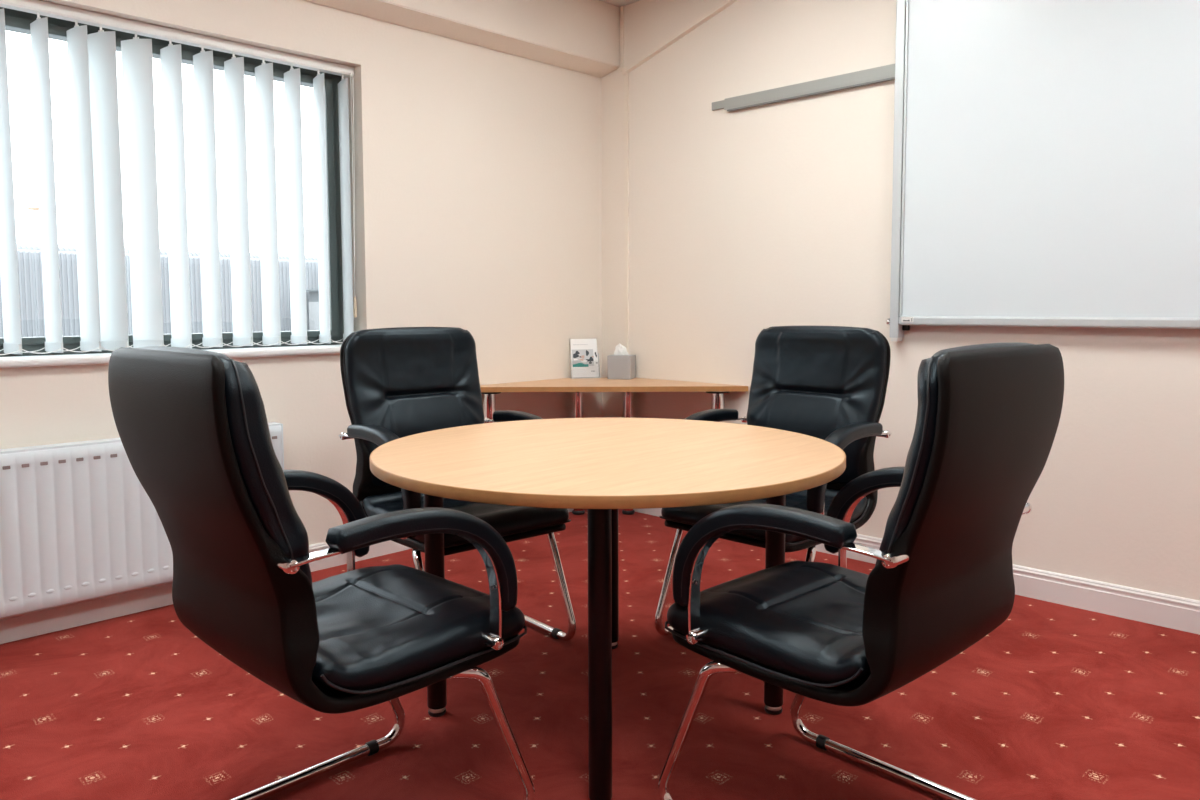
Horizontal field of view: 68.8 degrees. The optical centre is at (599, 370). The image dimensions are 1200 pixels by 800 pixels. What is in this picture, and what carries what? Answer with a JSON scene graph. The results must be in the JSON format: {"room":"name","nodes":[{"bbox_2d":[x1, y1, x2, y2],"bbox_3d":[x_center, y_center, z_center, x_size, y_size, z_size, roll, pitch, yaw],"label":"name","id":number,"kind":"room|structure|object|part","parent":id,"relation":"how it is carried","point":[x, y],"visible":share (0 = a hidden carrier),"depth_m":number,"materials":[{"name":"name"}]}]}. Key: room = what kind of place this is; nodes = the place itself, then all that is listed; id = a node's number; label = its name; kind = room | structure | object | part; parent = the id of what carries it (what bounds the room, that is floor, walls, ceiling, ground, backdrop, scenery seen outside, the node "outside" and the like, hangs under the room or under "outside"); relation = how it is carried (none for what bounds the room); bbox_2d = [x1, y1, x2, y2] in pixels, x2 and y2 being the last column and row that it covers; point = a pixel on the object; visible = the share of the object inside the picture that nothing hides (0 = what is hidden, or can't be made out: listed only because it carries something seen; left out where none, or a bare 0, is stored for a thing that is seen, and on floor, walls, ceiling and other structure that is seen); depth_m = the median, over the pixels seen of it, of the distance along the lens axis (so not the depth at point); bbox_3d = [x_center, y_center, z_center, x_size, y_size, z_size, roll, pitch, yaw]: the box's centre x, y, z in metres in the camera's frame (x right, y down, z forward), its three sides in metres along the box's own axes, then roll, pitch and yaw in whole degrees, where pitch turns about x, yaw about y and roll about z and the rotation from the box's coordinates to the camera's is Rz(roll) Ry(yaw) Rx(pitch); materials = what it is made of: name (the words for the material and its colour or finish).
{"room":"meeting room","nodes":[
{"label":"meeting room","id":0,"kind":"room"},
{"bbox_2d":[0,0,601,544],"bbox_3d":[-2.308,-0.427,2.688,0.250,2.696,6.850,4,6,44],"label":"wall","id":1,"kind":"structure","parent":0,"point":[477,169],"depth_m":4.04,"materials":[{"name":"beige paint"}]},
{"bbox_2d":[0,422,283,618],"bbox_3d":[-1.854,0.521,2.959,0.106,0.542,1.604,4,6,44],"label":"radiator","id":2,"kind":"object","parent":1,"relation":"attached to","point":[78,523],"visible":0.53,"depth_m":2.97,"materials":[{"name":"white metal"}]},
{"bbox_2d":[0,422,280,453],"bbox_3d":[-1.844,0.257,2.929,0.060,0.010,1.596,4,6,44],"label":"grille","id":3,"kind":"object","parent":2,"relation":"attached to","point":[111,443],"depth_m":2.96,"materials":[{"name":"white metal"}]},
{"bbox_3d":[-1.283,0.475,3.516,0.066,0.530,0.006,4,6,44],"label":"panel","id":4,"kind":"part","parent":2,"relation":"part of","materials":[{"name":"white metal"}]},
{"bbox_2d":[0,7,343,367],"bbox_3d":[-1.971,-0.633,2.994,0.281,1.231,2.480,4,6,44],"label":"window","id":5,"kind":"structure","parent":1,"relation":"in","point":[17,21],"depth_m":3.54,"materials":[{"name":"grey"}]},
{"bbox_3d":[-1.969,-0.035,3.038,0.281,0.030,2.478,4,6,44],"label":"sill","id":6,"kind":"part","parent":5,"relation":"part of","materials":[{"name":"white"}]},
{"bbox_2d":[0,0,356,354],"bbox_3d":[-1.938,-0.651,2.963,0.127,1.188,2.464,4,6,44],"label":"vertical blind","id":7,"kind":"object","parent":5,"relation":"attached to","point":[92,61],"visible":0.9,"depth_m":3.25,"materials":[{"name":"white fabric"}]},
{"bbox_3d":[-1.888,-0.066,2.968,0.003,0.019,0.124,4,6,44],"label":"chain","id":8,"kind":"part","parent":7,"relation":"part of","materials":[{"name":"white plastic"}]},
{"bbox_3d":[-1.804,-0.072,3.054,0.004,0.019,0.120,4,6,44],"label":"chain","id":9,"kind":"part","parent":7,"relation":"part of","materials":[{"name":"white plastic"}]},
{"bbox_3d":[-1.068,-0.797,3.799,0.008,0.966,0.027,2,5,27],"label":"control cord","id":10,"kind":"part","parent":7,"relation":"part of","materials":[{"name":"white plastic"}]},
{"bbox_2d":[0,509,572,643],"bbox_3d":[-2.296,0.875,2.599,0.017,0.111,6.600,4,6,44],"label":"baseboard","id":11,"kind":"structure","parent":1,"relation":"attached to","point":[31,624],"depth_m":3.13,"materials":[{"name":"white paint"}]},
{"bbox_2d":[305,0,619,77],"bbox_3d":[-2.259,-1.584,2.377,0.142,0.343,6.600,4,6,44],"label":"beam","id":12,"kind":"structure","parent":1,"relation":"attached to","point":[583,36],"depth_m":4.23,"materials":[{"name":"beige paint"}]},
{"bbox_2d":[0,509,1199,799],"bbox_3d":[0.048,1.121,0.301,6.640,0.060,6.640,4,6,44],"label":"floor","id":13,"kind":"structure","parent":0,"point":[1056,701],"depth_m":2.36,"materials":[{"name":"red carpet"}]},
{"bbox_2d":[108,346,535,799],"bbox_3d":[-0.552,0.462,1.804,0.614,1.040,0.674,4,6,44],"label":"office chair","id":14,"kind":"object","parent":13,"relation":"on","point":[192,426],"visible":1,"depth_m":1.59,"materials":[{"name":"black leather"}]},
{"bbox_2d":[137,346,312,587],"bbox_3d":[-0.712,0.222,1.622,0.510,0.534,0.173,4,6,44],"label":"cushion","id":15,"kind":"object","parent":14,"relation":"on","point":[216,485],"depth_m":1.46,"materials":[{"name":"black leather"}]},
{"bbox_3d":[-0.550,0.781,1.829,0.526,0.392,0.653,4,6,44],"label":"cantilever frame","id":16,"kind":"part","parent":14,"relation":"part of","materials":[{"name":"silver metal"}]},
{"bbox_2d":[312,564,524,690],"bbox_3d":[-0.491,0.525,1.872,0.520,0.094,0.500,4,6,44],"label":"seat cushion","id":17,"kind":"object","parent":14,"relation":"on","point":[395,627],"depth_m":1.76,"materials":[{"name":"black leather"}]},
{"bbox_2d":[339,327,575,640],"bbox_3d":[-0.483,0.381,2.912,0.614,1.040,0.662,-4,5,-41],"label":"office chair","id":18,"kind":"object","parent":13,"relation":"on","point":[398,382],"visible":0.44,"depth_m":2.94,"materials":[{"name":"black leather"}]},
{"bbox_2d":[345,327,483,485],"bbox_3d":[-0.626,0.118,3.059,0.510,0.537,0.151,-4,5,-41],"label":"cushion","id":19,"kind":"object","parent":18,"relation":"on","point":[403,381],"depth_m":3.00,"materials":[{"name":"black leather"}]},
{"bbox_2d":[363,491,568,547],"bbox_3d":[-0.429,0.453,2.855,0.520,0.093,0.500,-4,5,-41],"label":"seat cushion","id":20,"kind":"object","parent":18,"relation":"on","point":[513,523],"depth_m":2.73,"materials":[{"name":"black leather"}]},
{"bbox_3d":[-0.484,0.700,2.938,0.526,0.392,0.653,-4,5,-41],"label":"cantilever frame","id":21,"kind":"part","parent":18,"relation":"part of","materials":[{"name":"silver metal"}]},
{"bbox_2d":[370,417,845,799],"bbox_3d":[0.021,0.571,2.381,1.236,0.735,1.236,4,6,44],"label":"round table","id":22,"kind":"object","parent":13,"relation":"on","point":[601,466],"visible":0.98,"depth_m":2.07,"materials":[{"name":"brown wood"}]},
{"bbox_3d":[-0.447,0.580,2.374,0.052,0.678,0.052,4,6,44],"label":"leg","id":23,"kind":"part","parent":22,"relation":"part of","materials":[{"name":"black metal"}]},
{"bbox_3d":[0.000,0.611,1.922,0.052,0.678,0.052,4,6,44],"label":"leg","id":24,"kind":"part","parent":22,"relation":"part of","materials":[{"name":"black metal"}]},
{"bbox_3d":[0.034,0.544,2.840,0.052,0.678,0.052,4,6,44],"label":"leg","id":25,"kind":"part","parent":22,"relation":"part of","materials":[{"name":"black metal"}]},
{"bbox_3d":[0.475,0.576,2.380,0.052,0.678,0.052,4,6,44],"label":"leg","id":26,"kind":"part","parent":22,"relation":"part of","materials":[{"name":"black metal"}]},
{"bbox_2d":[480,377,747,514],"bbox_3d":[0.026,0.422,4.484,1.373,0.728,0.562,0,4,1],"label":"desk","id":27,"kind":"object","parent":13,"relation":"on","point":[577,387],"visible":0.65,"depth_m":4.23,"materials":[{"name":"brown wood"}]},
{"bbox_3d":[-0.535,0.447,4.269,0.060,0.677,0.060,4,6,44],"label":"leg","id":28,"kind":"part","parent":27,"relation":"part of","materials":[{"name":"silver metal"}]},
{"bbox_3d":[-0.537,0.105,4.245,0.116,0.009,0.116,4,6,44],"label":"mounting plate","id":29,"kind":"part","parent":27,"relation":"part of","materials":[{"name":"black"}]},
{"bbox_3d":[-0.117,0.415,4.689,0.060,0.677,0.060,4,6,44],"label":"leg","id":30,"kind":"part","parent":27,"relation":"part of","materials":[{"name":"silver metal"}]},
{"bbox_2d":[569,353,600,378],"bbox_3d":[-0.082,-0.066,4.698,0.160,0.214,0.061,-2,4,-18],"label":"holder","id":31,"kind":"object","parent":27,"relation":"on","point":[598,353],"visible":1,"depth_m":4.70,"materials":[{"name":"clear plastic"}]},
{"bbox_2d":[570,339,598,377],"bbox_3d":[-0.083,-0.066,4.700,0.148,0.204,0.048,-2,4,-18],"label":"leaflet","id":32,"kind":"object","parent":31,"relation":"in","point":[584,355],"visible":1,"depth_m":4.70,"materials":[{"name":"white paper"}]},
{"bbox_2d":[572,349,597,366],"bbox_3d":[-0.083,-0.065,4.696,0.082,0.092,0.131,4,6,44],"label":"picture","id":33,"kind":"object","parent":32,"relation":"attached to","point":[580,357],"depth_m":4.70,"materials":[{"name":"multicoloured paper"}]},
{"bbox_3d":[-0.081,0.040,4.702,0.160,0.003,0.052,-2,4,-18],"label":"plate","id":34,"kind":"part","parent":31,"relation":"part of","materials":[{"name":"clear plastic"}]},
{"bbox_2d":[607,354,635,378],"bbox_3d":[0.116,-0.019,4.662,0.125,0.125,0.125,1,4,16],"label":"tissue box","id":35,"kind":"object","parent":27,"relation":"on","point":[618,366],"visible":0.99,"depth_m":4.61,"materials":[{"name":"grey cardboard"}]},
{"bbox_2d":[614,344,628,354],"bbox_3d":[0.115,-0.113,4.655,0.082,0.062,0.040,0,4,0],"label":"tissue","id":36,"kind":"object","parent":35,"relation":"in","point":[620,349],"visible":1,"depth_m":4.65,"materials":[{"name":"white paper"}]},
{"bbox_3d":[0.152,0.414,4.686,0.060,0.677,0.060,4,6,44],"label":"leg","id":37,"kind":"part","parent":27,"relation":"part of","materials":[{"name":"silver metal"}]},
{"bbox_3d":[0.570,0.444,4.257,0.060,0.677,0.060,4,6,44],"label":"leg","id":38,"kind":"part","parent":27,"relation":"part of","materials":[{"name":"silver metal"}]},
{"bbox_3d":[0.569,0.103,4.232,0.116,0.009,0.116,4,6,44],"label":"mounting plate","id":39,"kind":"part","parent":27,"relation":"part of","materials":[{"name":"black metal"}]},
{"bbox_2d":[654,326,891,635],"bbox_3d":[0.587,0.376,2.937,0.614,1.040,0.662,4,6,44],"label":"office chair","id":40,"kind":"object","parent":13,"relation":"on","point":[827,383],"visible":0.56,"depth_m":2.97,"materials":[{"name":"black leather"}]},
{"bbox_3d":[0.591,0.695,2.963,0.526,0.392,0.653,4,6,44],"label":"cantilever frame","id":41,"kind":"part","parent":40,"relation":"part of","materials":[{"name":"silver metal"}]},
{"bbox_2d":[661,489,867,542],"bbox_3d":[0.531,0.448,2.883,0.520,0.093,0.500,4,6,44],"label":"seat cushion","id":42,"kind":"object","parent":40,"relation":"on","point":[682,518],"depth_m":2.79,"materials":[{"name":"black leather"}]},
{"bbox_2d":[747,326,885,483],"bbox_3d":[0.738,0.113,3.077,0.510,0.537,0.150,4,6,44],"label":"cushion","id":43,"kind":"object","parent":40,"relation":"on","point":[815,381],"depth_m":3.02,"materials":[{"name":"black leather"}]},
{"bbox_2d":[657,343,1063,799],"bbox_3d":[0.531,0.456,1.828,0.614,1.040,0.662,-4,6,-43],"label":"office chair","id":44,"kind":"object","parent":13,"relation":"on","point":[941,580],"visible":1,"depth_m":1.62,"materials":[{"name":"black leather"}]},
{"bbox_2d":[667,560,870,683],"bbox_3d":[0.476,0.520,1.893,0.520,0.094,0.500,-4,6,-43],"label":"seat cushion","id":45,"kind":"object","parent":44,"relation":"on","point":[793,622],"depth_m":1.79,"materials":[{"name":"black leather"}]},
{"bbox_3d":[0.535,0.776,1.849,0.526,0.392,0.653,-4,6,-43],"label":"cantilever frame","id":46,"kind":"part","parent":44,"relation":"part of","materials":[{"name":"silver metal"}]},
{"bbox_2d":[875,343,1034,565],"bbox_3d":[0.682,0.216,1.648,0.510,0.537,0.150,-4,6,-43],"label":"cushion","id":47,"kind":"object","parent":44,"relation":"on","point":[963,495],"depth_m":1.49,"materials":[{"name":"black leather"}]},
{"bbox_2d":[600,0,640,7],"bbox_3d":[0.040,-1.623,0.101,6.600,0.050,6.600,4,6,44],"label":"ceiling","id":48,"kind":"structure","parent":0,"point":[618,3],"depth_m":4.58,"materials":[{"name":"beige paint"}]},
{"bbox_2d":[601,0,1199,600],"bbox_3d":[2.448,-0.438,2.633,6.600,2.696,0.250,4,6,44],"label":"wall","id":49,"kind":"structure","parent":0,"point":[743,223],"depth_m":3.92,"materials":[{"name":"beige paint"}]},
{"bbox_2d":[620,6,628,352],"bbox_3d":[0.131,-0.952,4.699,0.055,1.955,0.015,4,6,44],"label":"cable trunking","id":50,"kind":"object","parent":49,"relation":"attached to","point":[626,75],"visible":0.85,"depth_m":4.67,"materials":[{"name":"white plastic"}]},
{"bbox_2d":[624,0,736,72],"bbox_3d":[0.545,-1.723,4.221,1.146,0.356,0.031,4,6,44],"label":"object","id":51,"kind":"object","parent":49,"relation":"attached to","point":[726,3],"visible":1,"depth_m":4.36,"materials":[{"name":"white plastic"}]},
{"bbox_2d":[712,64,894,111],"bbox_3d":[1.303,-1.221,3.512,2.138,0.061,0.027,4,6,44],"label":"wall rail","id":52,"kind":"object","parent":49,"relation":"attached to","point":[883,73],"visible":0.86,"depth_m":3.87,"materials":[{"name":"grey"}]},
{"bbox_2d":[886,0,905,340],"bbox_3d":[1.224,-0.938,3.591,0.057,1.638,0.055,4,6,44],"label":"support rail","id":53,"kind":"object","parent":49,"relation":"attached to","point":[896,332],"visible":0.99,"depth_m":3.57,"materials":[{"name":"grey metal"}]},
{"bbox_2d":[634,508,1199,634],"bbox_3d":[2.358,0.858,2.632,6.600,0.111,0.017,4,6,44],"label":"baseboard","id":54,"kind":"structure","parent":49,"relation":"attached to","point":[1160,609],"depth_m":3.17,"materials":[{"name":"white paint"}]},
{"bbox_2d":[899,0,1199,329],"bbox_3d":[1.879,-0.797,2.947,1.786,1.354,0.063,4,6,44],"label":"whiteboard","id":55,"kind":"object","parent":49,"relation":"attached to","point":[1051,174],"visible":1,"depth_m":3.17,"materials":[{"name":"white"}]},
{"bbox_3d":[1.243,-0.863,3.561,0.010,1.284,0.035,4,6,44],"label":"frame","id":56,"kind":"part","parent":55,"relation":"part of","materials":[{"name":"grey metal"}]},
{"bbox_3d":[1.252,-0.206,3.570,0.050,0.021,0.002,4,6,44],"label":"name plate","id":57,"kind":"part","parent":55,"relation":"part of","materials":[{"name":"white plastic"}]},
{"bbox_3d":[1.875,-0.162,2.986,1.784,0.037,0.039,4,6,44],"label":"frame","id":58,"kind":"part","parent":55,"relation":"part of","materials":[{"name":"grey metal"}]},
{"label":"outside","id":59,"kind":"structure","parent":0,"visible":0},
{"bbox_3d":[-35.857,-1.959,47.250,109.400,0.200,130.000,4,6,44],"label":"ground","id":60,"kind":"structure","parent":59,"visible":0},
{"bbox_2d":[27,207,38,210],"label":"street lamp","id":61,"kind":"object","parent":60,"relation":"on","point":[29,208],"depth_m":47.26,"materials":[{"name":"grey"}]},
{"bbox_2d":[0,243,318,337],"bbox_3d":[-33.622,-3.151,33.276,8.040,4.190,53.580,4,6,44],"label":"building","id":62,"kind":"structure","parent":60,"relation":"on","point":[29,258],"depth_m":40.94,"materials":[{"name":"grey"}]},
{"bbox_2d":[306,290,319,329],"bbox_3d":[-12.532,-3.164,46.539,2.900,2.160,5.230,4,6,44],"label":"outbuilding","id":63,"kind":"structure","parent":60,"relation":"on","point":[314,320],"depth_m":45.30,"materials":[{"name":"grey"}]}
]}

